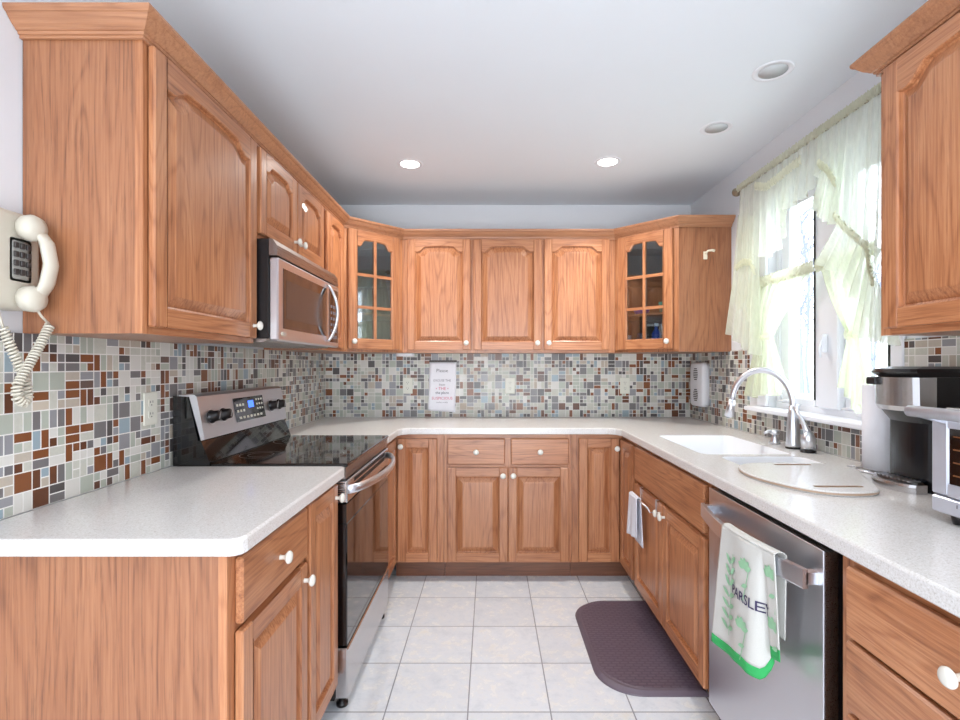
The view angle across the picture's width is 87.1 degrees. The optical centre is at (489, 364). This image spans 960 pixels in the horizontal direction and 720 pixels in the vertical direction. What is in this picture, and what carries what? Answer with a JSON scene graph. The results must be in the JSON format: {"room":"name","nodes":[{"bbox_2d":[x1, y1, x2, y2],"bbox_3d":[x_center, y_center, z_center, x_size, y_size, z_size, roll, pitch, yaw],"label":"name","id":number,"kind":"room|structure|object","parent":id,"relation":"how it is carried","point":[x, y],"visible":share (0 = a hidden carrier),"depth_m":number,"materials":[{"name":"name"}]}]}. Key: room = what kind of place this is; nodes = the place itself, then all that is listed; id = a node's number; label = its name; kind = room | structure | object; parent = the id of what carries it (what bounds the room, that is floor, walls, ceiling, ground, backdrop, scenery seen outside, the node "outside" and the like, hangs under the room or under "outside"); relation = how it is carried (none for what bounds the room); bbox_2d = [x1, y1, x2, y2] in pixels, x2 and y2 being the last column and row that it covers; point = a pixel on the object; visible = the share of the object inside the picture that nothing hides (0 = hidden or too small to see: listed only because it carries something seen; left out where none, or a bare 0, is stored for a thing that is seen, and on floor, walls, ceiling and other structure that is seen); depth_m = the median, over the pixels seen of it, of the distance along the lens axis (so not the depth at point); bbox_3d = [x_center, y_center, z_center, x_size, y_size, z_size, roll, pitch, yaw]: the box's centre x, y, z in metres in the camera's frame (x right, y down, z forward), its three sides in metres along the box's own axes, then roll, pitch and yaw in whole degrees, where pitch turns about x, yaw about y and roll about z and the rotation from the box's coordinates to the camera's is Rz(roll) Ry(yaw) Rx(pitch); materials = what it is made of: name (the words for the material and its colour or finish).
{"room":"kitchen","nodes":[
{"label":"kitchen","id":0,"kind":"room"},
{"bbox_2d":[0,0,324,520],"bbox_3d":[-1.235,0.070,0.310,0.100,2.433,6.620,0,0,0],"label":"wall","id":1,"kind":"structure","parent":0,"point":[11,45],"depth_m":1.25,"materials":[{"name":"paint"}]},
{"bbox_2d":[0,207,58,407],"bbox_3d":[-1.123,-0.133,1.190,0.124,0.467,0.159,0,0,0],"label":"wall phone","id":2,"kind":"object","parent":1,"relation":"attached to","point":[21,236],"visible":1,"depth_m":1.20,"materials":[{"name":"beige plastic"}]},
{"bbox_2d":[23,40,262,342],"bbox_3d":[-1.006,-0.462,1.578,0.354,0.764,0.599,0,0,0],"label":"upper cabinet","id":3,"kind":"object","parent":1,"relation":"attached to","point":[144,189],"visible":1,"depth_m":1.28,"materials":[{"name":"brown wood"}]},
{"bbox_2d":[2,2,735,239],"bbox_3d":[-0.252,-0.851,2.613,3.167,0.058,1.506,0,0,-37],"label":"crown molding","id":4,"kind":"structure","parent":3,"relation":"on","point":[31,20],"depth_m":1.53,"materials":[{"name":"brown wood"}]},
{"bbox_2d":[143,392,156,425],"bbox_3d":[-1.173,0.151,1.745,0.008,0.114,0.070,0,0,0],"label":"wall outlet","id":5,"kind":"object","parent":1,"relation":"attached to","point":[149,398],"visible":1,"depth_m":1.74,"materials":[{"name":"plastic"}]},
{"bbox_2d":[148,399,154,406],"bbox_3d":[-1.170,0.131,1.745,0.002,0.028,0.030,0,0,0],"label":"socket","id":6,"kind":"object","parent":5,"relation":"attached to","point":[151,402],"depth_m":1.74,"materials":[{"name":"plastic"}]},
{"bbox_2d":[148,410,154,418],"bbox_3d":[-1.170,0.171,1.745,0.002,0.028,0.030,0,0,0],"label":"socket","id":7,"kind":"object","parent":5,"relation":"attached to","point":[151,413],"depth_m":1.74,"materials":[{"name":"plastic"}]},
{"bbox_2d":[0,332,324,519],"bbox_3d":[-1.181,0.146,2.160,0.008,0.452,2.920,0,0,0],"label":"backsplash","id":8,"kind":"structure","parent":1,"relation":"attached to","point":[82,430],"depth_m":1.55,"materials":[{"name":"tile"}]},
{"bbox_2d":[257,147,323,267],"bbox_3d":[-1.006,-0.660,2.259,0.354,0.368,0.761,0,0,0],"label":"upper cabinet","id":9,"kind":"object","parent":1,"relation":"attached to","point":[288,214],"visible":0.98,"depth_m":2.15,"materials":[{"name":"brown wood"}]},
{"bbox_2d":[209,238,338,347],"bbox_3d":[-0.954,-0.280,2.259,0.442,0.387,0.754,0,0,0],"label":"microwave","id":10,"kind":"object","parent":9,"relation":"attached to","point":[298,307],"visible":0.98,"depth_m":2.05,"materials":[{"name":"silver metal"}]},
{"bbox_2d":[264,210,343,351],"bbox_3d":[-1.022,-0.462,2.825,0.323,0.764,0.369,0,0,0],"label":"upper cabinet","id":11,"kind":"object","parent":1,"relation":"attached to","point":[333,229],"visible":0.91,"depth_m":2.83,"materials":[{"name":"brown wood"}]},
{"bbox_2d":[340,205,690,228],"bbox_3d":[0.158,0.070,3.670,2.885,2.433,0.100,0,0,0],"label":"wall","id":12,"kind":"structure","parent":0,"point":[401,216],"depth_m":3.62,"materials":[{"name":"paint"}]},
{"bbox_2d":[306,228,402,353],"bbox_3d":[-0.879,-0.462,3.313,0.609,0.764,0.612,0,0,0],"label":"upper cabinet","id":13,"kind":"object","parent":12,"relation":"attached to","point":[373,262],"visible":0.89,"depth_m":3.25,"materials":[{"name":"brown wood"}]},
{"bbox_2d":[358,276,389,286],"bbox_3d":[-0.883,-0.561,3.318,0.577,0.014,0.577,0,0,0],"label":"shelf","id":14,"kind":"object","parent":13,"relation":"attached to","point":[363,281],"depth_m":3.35,"materials":[{"name":"brown wood"}]},
{"bbox_2d":[358,312,389,320],"bbox_3d":[-0.883,-0.321,3.318,0.577,0.014,0.577,0,0,0],"label":"shelf","id":15,"kind":"object","parent":13,"relation":"attached to","point":[362,316],"depth_m":3.27,"materials":[{"name":"brown wood"}]},
{"bbox_2d":[397,353,414,355],"bbox_3d":[-0.580,-0.069,3.470,0.120,0.020,0.060,0,0,0],"label":"light","id":16,"kind":"object","parent":13,"relation":"attached to","point":[398,354],"visible":1,"depth_m":3.44,"materials":[{"name":"white paint"}]},
{"bbox_2d":[403,378,412,393],"bbox_3d":[-0.588,0.148,3.607,0.070,0.114,0.008,0,0,0],"label":"wall outlet","id":17,"kind":"object","parent":12,"relation":"attached to","point":[407,382],"visible":1,"depth_m":3.61,"materials":[{"name":"plastic"}]},
{"bbox_2d":[403,239,472,353],"bbox_3d":[-0.346,-0.462,3.441,0.455,0.764,0.354,0,0,0],"label":"upper cabinet","id":18,"kind":"object","parent":12,"relation":"attached to","point":[437,273],"visible":1,"depth_m":3.30,"materials":[{"name":"brown wood"}]},
{"bbox_2d":[428,360,456,411],"bbox_3d":[-0.339,0.152,3.605,0.204,0.372,0.012,0,0,0],"label":"sign","id":19,"kind":"object","parent":12,"relation":"attached to","point":[442,373],"visible":1,"depth_m":3.60,"materials":[{"name":"white paper"}]},
{"bbox_2d":[325,354,689,416],"bbox_3d":[0.128,0.146,3.616,2.609,0.452,0.008,0,0,0],"label":"tile backsplash","id":20,"kind":"structure","parent":12,"relation":"attached to","point":[356,385],"depth_m":3.61,"materials":[{"name":"tile"}]},
{"bbox_2d":[505,378,514,393],"bbox_3d":[0.143,0.148,3.607,0.070,0.114,0.008,0,0,0],"label":"wall outlet","id":21,"kind":"object","parent":12,"relation":"attached to","point":[509,382],"visible":1,"depth_m":3.61,"materials":[{"name":"plastic"}]},
{"bbox_2d":[472,239,614,353],"bbox_3d":[0.350,-0.462,3.441,0.936,0.764,0.354,0,0,0],"label":"upper cabinet","id":22,"kind":"object","parent":12,"relation":"attached to","point":[530,296],"visible":1,"depth_m":3.30,"materials":[{"name":"brown wood"}]},
{"bbox_2d":[620,378,629,393],"bbox_3d":[0.964,0.148,3.607,0.070,0.114,0.008,0,0,0],"label":"wall outlet","id":23,"kind":"object","parent":12,"relation":"attached to","point":[624,382],"visible":1,"depth_m":3.61,"materials":[{"name":"plastic"}]},
{"bbox_2d":[608,227,730,353],"bbox_3d":[1.129,-0.462,3.313,0.619,0.764,0.612,0,0,0],"label":"upper cabinet","id":24,"kind":"object","parent":12,"relation":"attached to","point":[668,266],"visible":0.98,"depth_m":3.02,"materials":[{"name":"brown wood"}]},
{"bbox_2d":[637,333,642,338],"bbox_3d":[0.985,-0.151,3.280,0.060,0.110,0.060,0,0,0],"label":"tumbler","id":25,"kind":"object","parent":24,"relation":"in","point":[639,335],"visible":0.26,"depth_m":3.26,"materials":[{"name":"clear ceramic"}]},
{"bbox_2d":[634,309,649,313],"bbox_3d":[0.990,-0.351,3.300,0.100,0.044,0.100,0,0,0],"label":"bowl","id":26,"kind":"object","parent":24,"relation":"on","point":[637,311],"visible":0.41,"depth_m":3.26,"materials":[{"name":"ceramic"}]},
{"bbox_2d":[628,276,662,286],"bbox_3d":[1.133,-0.561,3.318,0.587,0.014,0.577,0,0,0],"label":"shelf","id":27,"kind":"object","parent":24,"relation":"attached to","point":[635,281],"depth_m":3.35,"materials":[{"name":"brown wood"}]},
{"bbox_2d":[628,312,662,320],"bbox_3d":[1.133,-0.321,3.318,0.587,0.014,0.577,0,0,0],"label":"shelf","id":28,"kind":"object","parent":24,"relation":"attached to","point":[658,316],"depth_m":3.28,"materials":[{"name":"brown wood"}]},
{"bbox_2d":[652,323,660,338],"bbox_3d":[1.060,-0.181,3.220,0.056,0.170,0.055,0,0,0],"label":"bottle","id":29,"kind":"object","parent":24,"relation":"in","point":[656,334],"visible":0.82,"depth_m":3.20,"materials":[{"name":"blue glass"}]},
{"bbox_2d":[658,301,662,311],"bbox_3d":[1.100,-0.363,3.190,0.070,0.070,0.070,0,0,0],"label":"cup","id":30,"kind":"object","parent":24,"relation":"on","point":[659,303],"visible":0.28,"depth_m":3.17,"materials":[{"name":"teal ceramic"}]},
{"bbox_2d":[703,249,714,258],"bbox_3d":[1.300,-0.657,2.993,0.064,0.056,0.026,0,0,14],"label":"hook","id":31,"kind":"object","parent":24,"relation":"attached to","point":[710,250],"visible":1,"depth_m":3.00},
{"bbox_2d":[321,564,718,719],"bbox_3d":[0.158,1.311,0.360,2.885,0.050,6.720,0,0,0],"label":"floor","id":32,"kind":"structure","parent":0,"point":[442,647],"depth_m":2.23,"materials":[{"name":"tile"}]},
{"bbox_2d":[0,508,315,719],"bbox_3d":[-0.849,0.849,1.327,0.656,0.875,0.456,0,0,0],"label":"base cabinet","id":33,"kind":"object","parent":32,"relation":"on","point":[82,638],"visible":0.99,"depth_m":1.10,"materials":[{"name":"brown wood"}]},
{"bbox_2d":[0,466,343,556],"bbox_3d":[-0.853,0.391,1.468,0.646,0.038,0.783,0,0,0],"label":"countertop","id":34,"kind":"structure","parent":33,"relation":"on","point":[173,511],"depth_m":1.26,"materials":[{"name":"white stone"}]},
{"bbox_2d":[173,386,394,707],"bbox_3d":[-0.805,0.698,2.243,0.730,1.176,0.758,0,0,0],"label":"range","id":35,"kind":"object","parent":32,"relation":"on","point":[246,426],"visible":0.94,"depth_m":2.04,"materials":[{"name":"silver metal"}]},
{"bbox_2d":[211,435,388,466],"bbox_3d":[-0.780,0.370,2.243,0.509,0.013,0.756,0,0,0],"label":"cooktop","id":36,"kind":"object","parent":35,"relation":"in","point":[278,450],"depth_m":2.13,"materials":[{"name":"black glass"}]},
{"bbox_2d":[304,484,344,719],"bbox_3d":[-0.849,0.849,1.706,0.656,0.875,0.302,0,0,0],"label":"base cabinet","id":37,"kind":"object","parent":32,"relation":"on","point":[321,559],"visible":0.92,"depth_m":1.67,"materials":[{"name":"brown wood"}]},
{"bbox_2d":[386,434,444,578],"bbox_3d":[-0.723,0.849,3.121,0.894,0.875,0.978,0,0,0],"label":"base cabinet","id":38,"kind":"object","parent":32,"relation":"on","point":[416,479],"visible":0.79,"depth_m":2.99,"materials":[{"name":"brown wood"}]},
{"bbox_2d":[444,434,571,575],"bbox_3d":[0.107,0.849,3.284,0.761,0.875,0.652,0,0,0],"label":"base cabinet","id":39,"kind":"object","parent":32,"relation":"on","point":[508,497],"visible":1,"depth_m":2.99,"materials":[{"name":"brown wood"}]},
{"bbox_2d":[570,434,636,579],"bbox_3d":[0.960,0.849,3.160,0.940,0.875,0.899,0,0,0],"label":"base cabinet","id":40,"kind":"object","parent":32,"relation":"on","point":[603,479],"visible":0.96,"depth_m":2.99,"materials":[{"name":"brown wood"}]},
{"bbox_2d":[289,417,959,617],"bbox_3d":[0.128,0.391,2.066,2.607,0.038,3.091,0,0,0],"label":"countertop","id":41,"kind":"structure","parent":40,"relation":"on","point":[897,536],"depth_m":1.44,"materials":[{"name":"white stone"}]},
{"bbox_2d":[660,436,823,464],"bbox_3d":[1.077,0.472,2.235,0.382,0.196,0.887,0,0,0],"label":"sink","id":42,"kind":"object","parent":41,"relation":"in","point":[700,444],"visible":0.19,"depth_m":2.60,"materials":[{"name":"white ceramic"}]},
{"bbox_2d":[724,367,816,452],"bbox_3d":[1.280,0.191,2.304,0.113,0.362,0.399,0,0,-35],"label":"faucet","id":43,"kind":"object","parent":41,"relation":"on","point":[807,444],"visible":1,"depth_m":2.24,"materials":[{"name":"silver metal"}]},
{"bbox_2d":[763,429,780,443],"bbox_3d":[1.331,0.338,2.385,0.076,0.068,0.048,0,0,0],"label":"soap dispenser","id":44,"kind":"object","parent":41,"relation":"on","point":[774,439],"visible":1,"depth_m":2.37,"materials":[{"name":"silver metal"}]},
{"bbox_2d":[738,463,878,496],"bbox_3d":[1.060,0.365,1.638,0.415,0.013,0.436,0,0,0],"label":"cutting board","id":45,"kind":"object","parent":41,"relation":"on","point":[815,478],"visible":1,"depth_m":1.61,"materials":[{"name":"white plastic"}]},
{"bbox_2d":[847,385,889,473],"bbox_3d":[1.347,0.216,1.750,0.185,0.309,0.156,0,0,0],"label":"paper towel roll","id":46,"kind":"object","parent":41,"relation":"on","point":[875,423],"visible":0.5,"depth_m":1.72,"materials":[{"name":"white paper"}]},
{"bbox_2d":[866,366,959,494],"bbox_3d":[1.314,0.188,1.528,0.252,0.367,0.173,0,0,0],"label":"coffee maker","id":47,"kind":"object","parent":41,"relation":"on","point":[896,387],"visible":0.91,"depth_m":1.48,"materials":[{"name":"silver metal"}]},
{"bbox_2d":[874,472,924,484],"bbox_3d":[1.226,0.341,1.528,0.051,0.008,0.149,0,0,0],"label":"drip tray","id":48,"kind":"object","parent":47,"relation":"on","point":[892,478],"depth_m":1.51,"materials":[{"name":"silver plastic"}]},
{"bbox_2d":[904,405,959,525],"bbox_3d":[1.198,0.234,1.010,0.404,0.275,0.420,0,0,0],"label":"toaster oven","id":49,"kind":"object","parent":41,"relation":"on","point":[945,422],"visible":1,"depth_m":1.18,"materials":[{"name":"silver metal"}]},
{"bbox_2d":[575,601,708,696],"bbox_3d":[0.643,1.277,2.345,0.417,0.018,0.780,0,0,0],"label":"floor mat","id":50,"kind":"object","parent":32,"relation":"on","point":[628,648],"visible":0.98,"depth_m":2.23,"materials":[{"name":"purple plastic"}]},
{"bbox_2d":[634,444,716,691],"bbox_3d":[1.072,0.849,2.253,0.672,0.875,0.913,0,0,0],"label":"base cabinet","id":51,"kind":"object","parent":32,"relation":"on","point":[671,568],"visible":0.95,"depth_m":2.08,"materials":[{"name":"brown wood"}]},
{"bbox_2d":[626,491,642,547],"bbox_3d":[0.725,0.769,2.531,0.039,0.240,0.162,0,0,0],"label":"hand towel","id":52,"kind":"object","parent":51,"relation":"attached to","point":[634,518],"visible":0.99,"depth_m":2.51,"materials":[{"name":"white fabric"}]},
{"bbox_2d":[637,487,659,512],"bbox_3d":[0.751,0.653,2.461,0.056,0.065,0.278,0,0,0],"label":"towel rack","id":53,"kind":"object","parent":51,"relation":"attached to","point":[656,500],"visible":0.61,"depth_m":2.33,"materials":[{"name":"silver metal"}]},
{"bbox_2d":[701,487,842,719],"bbox_3d":[1.036,0.853,1.468,0.687,0.866,0.609,0,0,0],"label":"dishwasher","id":54,"kind":"object","parent":32,"relation":"on","point":[806,683],"visible":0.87,"depth_m":1.27,"materials":[{"name":"silver metal"}]},
{"bbox_2d":[711,523,786,679],"bbox_3d":[0.701,0.654,1.389,0.063,0.376,0.311,0,0,-5],"label":"dish towel","id":55,"kind":"object","parent":54,"relation":"hanging from","point":[749,615],"visible":0.99,"depth_m":1.34,"materials":[{"name":"fabric"}]},
{"bbox_2d":[721,552,734,634],"bbox_3d":[0.683,0.654,1.450,0.007,0.240,0.083,0,0,4],"label":"print","id":56,"kind":"object","parent":55,"relation":"attached to","point":[727,558],"depth_m":1.46,"materials":[{"name":"green fabric"}]},
{"bbox_2d":[735,616,747,659],"bbox_3d":[0.675,0.737,1.362,0.006,0.115,0.064,0,0,-3],"label":"print","id":57,"kind":"object","parent":55,"relation":"attached to","point":[741,622],"depth_m":1.36,"materials":[{"name":"green fabric"}]},
{"bbox_2d":[738,557,750,599],"bbox_3d":[0.683,0.577,1.361,0.006,0.115,0.056,0,0,-6],"label":"print","id":58,"kind":"object","parent":55,"relation":"on","point":[744,563],"depth_m":1.36,"materials":[{"name":"green fabric"}]},
{"bbox_2d":[763,565,773,598],"bbox_3d":[0.704,0.561,1.274,0.002,0.115,0.052,0,0,-2],"label":"print","id":59,"kind":"object","parent":55,"relation":"attached to","point":[768,570],"depth_m":1.28,"materials":[{"name":"green fabric"}]},
{"bbox_2d":[768,616,776,651],"bbox_3d":[0.705,0.686,1.264,0.007,0.115,0.055,0,0,7],"label":"print","id":60,"kind":"object","parent":55,"relation":"attached to","point":[772,620],"depth_m":1.26,"materials":[{"name":"green fabric"}]},
{"bbox_2d":[843,555,959,719],"bbox_3d":[1.072,0.849,0.823,0.672,0.875,0.609,0,0,0],"label":"base cabinet","id":61,"kind":"object","parent":32,"relation":"on","point":[901,650],"visible":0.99,"depth_m":0.96,"materials":[{"name":"brown wood"}]},
{"bbox_2d":[113,0,927,204],"bbox_3d":[0.158,-1.172,0.360,2.885,0.050,6.720,0,0,0],"label":"ceiling","id":62,"kind":"structure","parent":0,"point":[499,102],"depth_m":2.06,"materials":[{"name":"paint"}]},
{"bbox_2d":[397,159,422,168],"bbox_3d":[-0.456,-1.145,2.880,0.150,0.002,0.150,0,0,0],"label":"recessed light","id":63,"kind":"object","parent":62,"relation":"in","point":[404,163],"visible":1,"depth_m":2.87,"materials":[{"name":"white paint"}]},
{"bbox_2d":[594,156,620,166],"bbox_3d":[0.664,-1.145,2.850,0.150,0.002,0.150,0,0,0],"label":"recessed light","id":64,"kind":"object","parent":62,"relation":"in","point":[609,161],"visible":1,"depth_m":2.84,"materials":[{"name":"white paint"}]},
{"bbox_2d":[700,121,732,134],"bbox_3d":[1.095,-1.145,2.444,0.148,0.002,0.148,0,0,0],"label":"recessed light","id":65,"kind":"object","parent":62,"relation":"attached to","point":[718,127],"visible":1,"depth_m":2.43,"materials":[{"name":"white paint"}]},
{"bbox_2d":[752,60,794,81],"bbox_3d":[1.104,-1.145,1.970,0.148,0.002,0.148,0,0,0],"label":"recessed light","id":66,"kind":"object","parent":62,"relation":"attached to","point":[774,70],"visible":1,"depth_m":1.96,"materials":[{"name":"white paint"}]},
{"bbox_2d":[691,71,942,461],"bbox_3d":[1.520,0.070,0.310,0.160,2.433,6.620,0,0,0],"label":"wall","id":67,"kind":"structure","parent":0,"point":[719,200],"depth_m":2.61,"materials":[{"name":"paint"}]},
{"bbox_2d":[690,362,708,406],"bbox_3d":[1.406,0.131,3.397,0.051,0.296,0.205,0,0,0],"label":"dispenser","id":68,"kind":"object","parent":67,"relation":"attached to","point":[699,371],"depth_m":3.33,"materials":[{"name":"white plastic"}]},
{"bbox_2d":[732,92,880,196],"bbox_3d":[1.394,-0.964,2.180,0.088,0.050,1.320,0,0,0],"label":"curtain rod","id":69,"kind":"object","parent":67,"relation":"attached to","point":[734,191],"visible":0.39,"depth_m":2.79,"materials":[{"name":"gold metal"}]},
{"bbox_2d":[725,126,821,354],"bbox_3d":[1.362,-0.519,2.494,0.063,0.946,0.829,0,0,0],"label":"curtain","id":70,"kind":"object","parent":69,"relation":"hanging from","point":[758,234],"visible":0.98,"depth_m":2.56,"materials":[{"name":"white fabric"}]},
{"bbox_2d":[810,82,900,345],"bbox_3d":[1.343,-0.527,1.894,0.080,0.929,0.446,0,0,0],"label":"curtain","id":71,"kind":"object","parent":69,"relation":"hanging from","point":[847,195],"visible":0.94,"depth_m":1.86,"materials":[{"name":"white fabric"}]},
{"bbox_2d":[744,152,905,429],"bbox_3d":[1.462,-0.342,2.230,0.195,1.165,0.980,0,0,0],"label":"window","id":72,"kind":"structure","parent":67,"relation":"in","point":[829,405],"depth_m":2.29,"materials":[{"name":"white paint"}]},
{"bbox_3d":[1.413,-0.414,2.218,0.022,0.012,0.935,0,0,0],"label":"rod","id":73,"kind":"object","parent":72,"relation":"attached to","visible":0},
{"bbox_2d":[744,260,814,397],"bbox_3d":[1.397,-0.141,2.485,0.053,0.634,0.600,0,0,0],"label":"cafe curtain","id":74,"kind":"object","parent":73,"relation":"hanging from","point":[778,289],"visible":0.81,"depth_m":2.48,"materials":[{"name":"white fabric"}]},
{"bbox_2d":[814,256,874,413],"bbox_3d":[1.397,-0.136,1.995,0.052,0.645,0.340,0,0,0],"label":"cafe curtain","id":75,"kind":"object","parent":73,"relation":"hanging from","point":[856,366],"visible":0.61,"depth_m":1.95,"materials":[{"name":"white fabric"}]},
{"bbox_2d":[690,336,959,461],"bbox_3d":[1.436,0.141,1.910,0.008,0.462,3.420,0,0,0],"label":"tile backsplash","id":76,"kind":"structure","parent":67,"relation":"attached to","point":[725,368],"depth_m":2.62,"materials":[{"name":"tile"}]},
{"bbox_2d":[850,0,959,76],"bbox_3d":[1.256,-0.863,1.173,0.367,0.058,0.666,0,0,0],"label":"crown molding","id":77,"kind":"structure","parent":67,"relation":"attached to","point":[933,14],"depth_m":1.32,"materials":[{"name":"brown wood"}]},
{"bbox_2d":[881,12,959,335],"bbox_3d":[1.255,-0.464,1.148,0.364,0.760,0.609,0,0,0],"label":"upper cabinet","id":78,"kind":"object","parent":67,"relation":"attached to","point":[920,90],"visible":1,"depth_m":1.30,"materials":[{"name":"brown wood"}]},
{"label":"outside","id":79,"kind":"structure","parent":0,"visible":0},
{"bbox_2d":[804,380,813,398],"bbox_3d":[30.820,1.836,15.000,58.360,0.100,90.000,0,0,0],"label":"ground","id":80,"kind":"structure","parent":79,"point":[811,382],"depth_m":40.09,"materials":[{"name":"white"}]},
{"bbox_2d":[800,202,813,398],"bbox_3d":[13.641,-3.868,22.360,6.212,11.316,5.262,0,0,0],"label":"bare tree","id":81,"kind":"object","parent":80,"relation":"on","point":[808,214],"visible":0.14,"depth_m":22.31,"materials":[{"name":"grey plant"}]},
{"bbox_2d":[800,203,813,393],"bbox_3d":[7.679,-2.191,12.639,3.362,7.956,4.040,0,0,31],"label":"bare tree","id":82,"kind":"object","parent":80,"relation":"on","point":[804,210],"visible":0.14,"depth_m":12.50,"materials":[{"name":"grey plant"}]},
{"bbox_2d":[800,220,813,393],"bbox_3d":[8.508,-3.349,15.138,4.372,10.277,4.540,0,0,44],"label":"bare tree","id":83,"kind":"object","parent":80,"relation":"on","point":[803,305],"visible":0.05,"depth_m":15.47,"materials":[{"name":"grey plant"}]},
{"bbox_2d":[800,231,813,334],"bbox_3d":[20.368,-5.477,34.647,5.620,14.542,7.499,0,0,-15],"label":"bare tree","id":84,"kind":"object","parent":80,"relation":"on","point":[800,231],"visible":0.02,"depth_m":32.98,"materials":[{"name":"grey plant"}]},
{"bbox_2d":[800,394,813,397],"bbox_3d":[8.250,1.136,10.040,5.500,1.300,0.120,0,0,0],"label":"rail fence","id":85,"kind":"object","parent":80,"relation":"on","point":[801,395],"visible":0.02,"depth_m":9.98,"materials":[{"name":"white paint"}]},
{"bbox_2d":[803,207,877,367],"bbox_3d":[19.660,-4.657,27.131,5.959,12.892,6.613,0,0,42],"label":"bare tree","id":86,"kind":"object","parent":80,"relation":"on","point":[871,343],"visible":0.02,"depth_m":26.94,"materials":[{"name":"grey plant"}]},
{"bbox_2d":[809,250,882,375],"bbox_3d":[11.442,-2.159,15.199,3.490,7.902,3.584,0,0,12],"label":"bare tree","id":87,"kind":"object","parent":80,"relation":"on","point":[875,344],"visible":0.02,"depth_m":15.04,"materials":[{"name":"grey plant"}]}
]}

